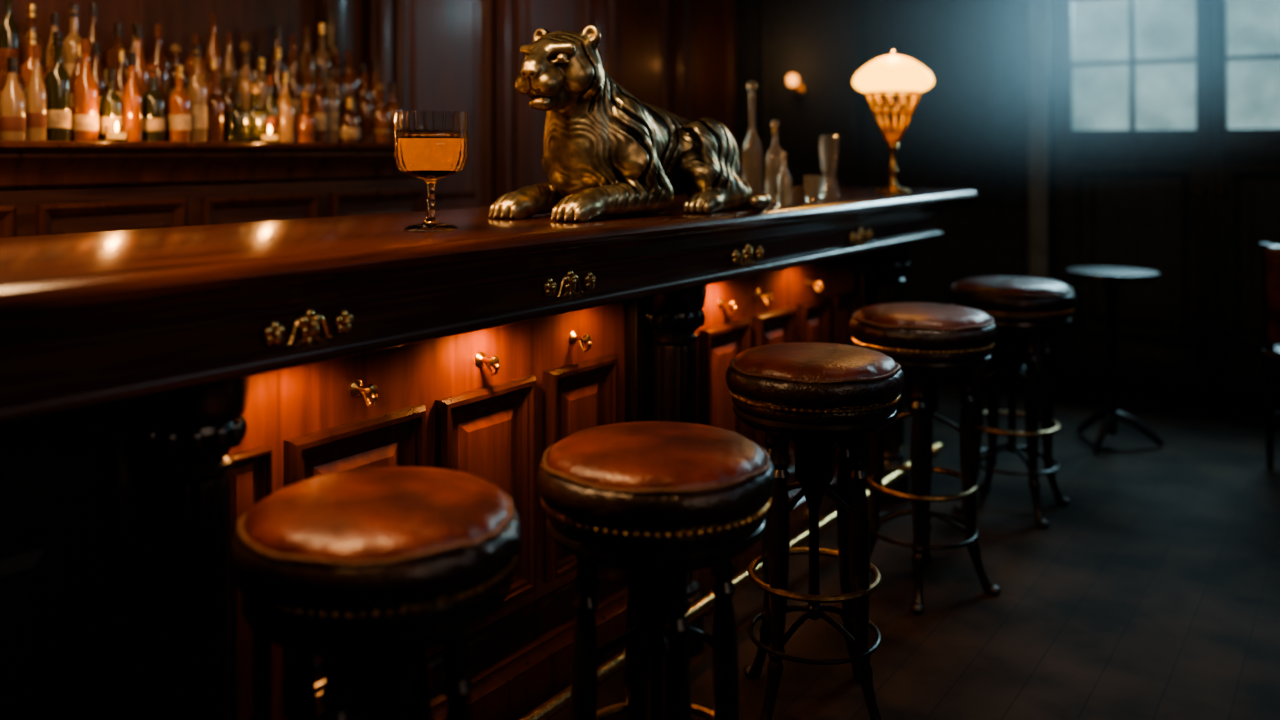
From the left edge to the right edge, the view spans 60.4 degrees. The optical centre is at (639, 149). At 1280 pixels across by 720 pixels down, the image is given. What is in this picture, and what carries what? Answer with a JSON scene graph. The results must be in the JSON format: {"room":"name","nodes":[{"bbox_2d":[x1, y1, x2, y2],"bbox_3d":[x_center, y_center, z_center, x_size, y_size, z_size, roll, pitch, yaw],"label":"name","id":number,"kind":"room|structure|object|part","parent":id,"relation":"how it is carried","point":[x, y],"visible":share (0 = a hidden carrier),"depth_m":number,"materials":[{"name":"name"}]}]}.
{"room":"bar","nodes":[
{"label":"bar","id":0,"kind":"room"},
{"bbox_2d":[346,0,734,209],"bbox_3d":[-1.690,-0.280,3.969,0.165,3.100,8.300,0,0,34],"label":"wall","id":1,"kind":"structure","parent":0,"point":[677,57],"depth_m":5.39,"materials":[{"name":"brown wood"}]},
{"bbox_2d":[735,0,1052,370],"bbox_3d":[3.084,-0.280,5.838,6.000,3.100,0.190,0,0,34],"label":"wall","id":2,"kind":"structure","parent":0,"point":[969,129],"depth_m":6.66,"materials":[{"name":"paint"}]},
{"bbox_2d":[787,75,803,94],"bbox_3d":[0.999,-0.413,7.074,0.090,0.137,0.146,0,0,34],"label":"wall sconce","id":3,"kind":"object","parent":2,"relation":"attached to","point":[792,80],"visible":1,"depth_m":7.04,"materials":[{"name":"gold metal"}]},
{"bbox_2d":[1028,0,1049,372],"bbox_3d":[3.034,-0.095,5.841,1.855,2.730,0.160,0,0,34],"label":"trim","id":4,"kind":"structure","parent":2,"relation":"attached to","point":[1038,10],"depth_m":6.26,"materials":[{"name":"paint"}]},
{"bbox_2d":[1053,0,1215,388],"bbox_3d":[2.700,-0.039,6.047,0.830,2.602,0.112,0,0,34],"label":"door","id":5,"kind":"structure","parent":2,"relation":"in","point":[1133,197],"depth_m":6.04,"materials":[{"name":"paint"}]},
{"bbox_2d":[1216,0,1279,394],"bbox_3d":[3.361,-0.039,5.601,0.805,2.602,0.112,0,0,34],"label":"door","id":6,"kind":"structure","parent":2,"relation":"in","point":[1247,159],"depth_m":5.76,"materials":[{"name":"paint"}]},
{"bbox_2d":[548,367,1279,719],"bbox_3d":[0.731,1.320,2.341,6.000,0.100,8.500,0,0,34],"label":"floor","id":7,"kind":"structure","parent":0,"point":[1153,593],"depth_m":3.18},
{"bbox_2d":[0,0,427,237],"bbox_3d":[-2.141,-0.105,2.718,0.594,2.750,4.120,0,0,34],"label":"bar cabinet","id":8,"kind":"object","parent":7,"relation":"on","point":[195,84],"visible":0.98,"depth_m":3.55,"materials":[{"name":"brown wood"}]},
{"bbox_2d":[105,121,128,140],"bbox_3d":[-1.518,-0.054,3.190,0.064,0.058,0.064,0,0,34],"label":"tealight candle","id":9,"kind":"object","parent":8,"relation":"in","point":[115,132],"visible":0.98,"depth_m":3.17,"materials":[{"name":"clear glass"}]},
{"bbox_2d":[260,125,279,141],"bbox_3d":[-1.222,-0.054,3.630,0.064,0.058,0.064,0,0,34],"label":"tealight candle","id":10,"kind":"object","parent":8,"relation":"in","point":[269,134],"visible":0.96,"depth_m":3.60,"materials":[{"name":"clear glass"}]},
{"bbox_2d":[229,466,521,719],"bbox_3d":[-0.359,0.871,1.517,0.390,0.797,0.389,0,0,-11],"label":"bar stool","id":11,"kind":"object","parent":7,"relation":"on","point":[365,571],"visible":1,"depth_m":1.40,"materials":[{"name":"brown leather"}]},
{"bbox_2d":[0,187,976,719],"bbox_3d":[-0.432,0.715,2.430,0.730,1.110,5.350,0,0,34],"label":"bar counter","id":12,"kind":"object","parent":7,"relation":"on","point":[158,385],"depth_m":1.93,"materials":[{"name":"brown wood"}]},
{"bbox_2d":[394,111,467,230],"bbox_3d":[-0.419,0.042,2.207,0.146,0.236,0.146,0,0,34],"label":"cocktail glass","id":13,"kind":"object","parent":12,"relation":"on","point":[430,146],"visible":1,"depth_m":2.15,"materials":[{"name":"clear glass"}]},
{"bbox_2d":[489,25,770,221],"bbox_3d":[-0.011,-0.065,2.795,0.450,0.449,0.873,0,0,34],"label":"statue","id":14,"kind":"object","parent":12,"relation":"on","point":[608,152],"visible":1,"depth_m":2.58,"materials":[{"name":"brown metal"}]},
{"bbox_3d":[-0.290,1.169,2.196,0.179,0.114,4.920,0,0,34],"label":"foot rail","id":15,"kind":"part","parent":12,"relation":"part of","materials":[{"name":"gold metal"}]},
{"bbox_2d":[742,80,761,192],"bbox_3d":[0.365,-0.034,3.589,0.068,0.387,0.068,0,0,34],"label":"glass bottle","id":16,"kind":"object","parent":12,"relation":"on","point":[751,148],"visible":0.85,"depth_m":3.56,"materials":[{"name":"clear glass"}]},
{"bbox_2d":[765,119,782,201],"bbox_3d":[0.417,0.032,3.397,0.064,0.255,0.064,0,0,34],"label":"glass bottle","id":17,"kind":"object","parent":12,"relation":"on","point":[773,157],"visible":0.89,"depth_m":3.37,"materials":[{"name":"beige"}]},
{"bbox_2d":[776,151,791,204],"bbox_3d":[0.419,0.081,3.203,0.048,0.157,0.048,0,0,34],"label":"glass cruet","id":18,"kind":"object","parent":12,"relation":"on","point":[783,179],"visible":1,"depth_m":3.19,"materials":[{"name":"beige"}]},
{"bbox_2d":[803,175,820,200],"bbox_3d":[0.540,0.119,3.454,0.056,0.080,0.056,0,0,34],"label":"shot glass","id":19,"kind":"object","parent":12,"relation":"on","point":[811,182],"visible":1,"depth_m":3.43,"materials":[{"name":"beige"}]},
{"bbox_2d":[819,135,840,196],"bbox_3d":[0.641,0.054,3.729,0.080,0.210,0.076,0,0,34],"label":"beer glass","id":20,"kind":"object","parent":12,"relation":"on","point":[828,144],"visible":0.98,"depth_m":3.70,"materials":[{"name":"clear glass"}]},
{"bbox_2d":[853,51,933,193],"bbox_3d":[0.939,-0.104,4.083,0.292,0.528,0.292,0,0,34],"label":"table lamp","id":21,"kind":"object","parent":12,"relation":"on","point":[894,75],"visible":1,"depth_m":4.02,"materials":[{"name":"gold metal"}]},
{"bbox_2d":[537,421,775,719],"bbox_3d":[0.026,0.871,1.796,0.389,0.797,0.390,0,0,-38],"label":"bar stool","id":22,"kind":"object","parent":7,"relation":"on","point":[657,502],"visible":1,"depth_m":1.69,"materials":[{"name":"brown leather"}]},
{"bbox_2d":[726,342,903,719],"bbox_3d":[0.399,0.865,2.519,0.403,0.810,0.404,0,0,-10],"label":"bar stool","id":23,"kind":"object","parent":7,"relation":"on","point":[816,396],"visible":1,"depth_m":2.42,"materials":[{"name":"brown leather"}]},
{"bbox_2d":[848,302,1000,613],"bbox_3d":[0.824,0.865,3.207,0.421,0.810,0.420,0,0,-41],"label":"bar stool","id":24,"kind":"object","parent":7,"relation":"on","point":[930,342],"visible":0.97,"depth_m":3.09,"materials":[{"name":"brown leather"}]},
{"bbox_2d":[949,276,1076,526],"bbox_3d":[1.319,0.865,3.906,0.429,0.810,0.428,0,0,16],"label":"bar stool","id":25,"kind":"object","parent":7,"relation":"on","point":[1020,308],"visible":0.9,"depth_m":3.83,"materials":[{"name":"brown leather"}]},
{"bbox_2d":[1065,266,1163,453],"bbox_3d":[2.025,0.892,4.719,0.384,0.748,0.397,0,0,34],"label":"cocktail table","id":26,"kind":"object","parent":7,"relation":"on","point":[1111,276],"visible":1,"depth_m":4.71,"materials":[{"name":"black wood"}]},
{"bbox_2d":[1261,243,1279,467],"bbox_3d":[2.785,0.820,4.366,0.508,0.902,0.460,0,0,-41],"label":"dining chair","id":27,"kind":"object","parent":7,"relation":"on","point":[1270,254],"visible":1,"depth_m":4.37,"materials":[{"name":"black wood"}]}
]}

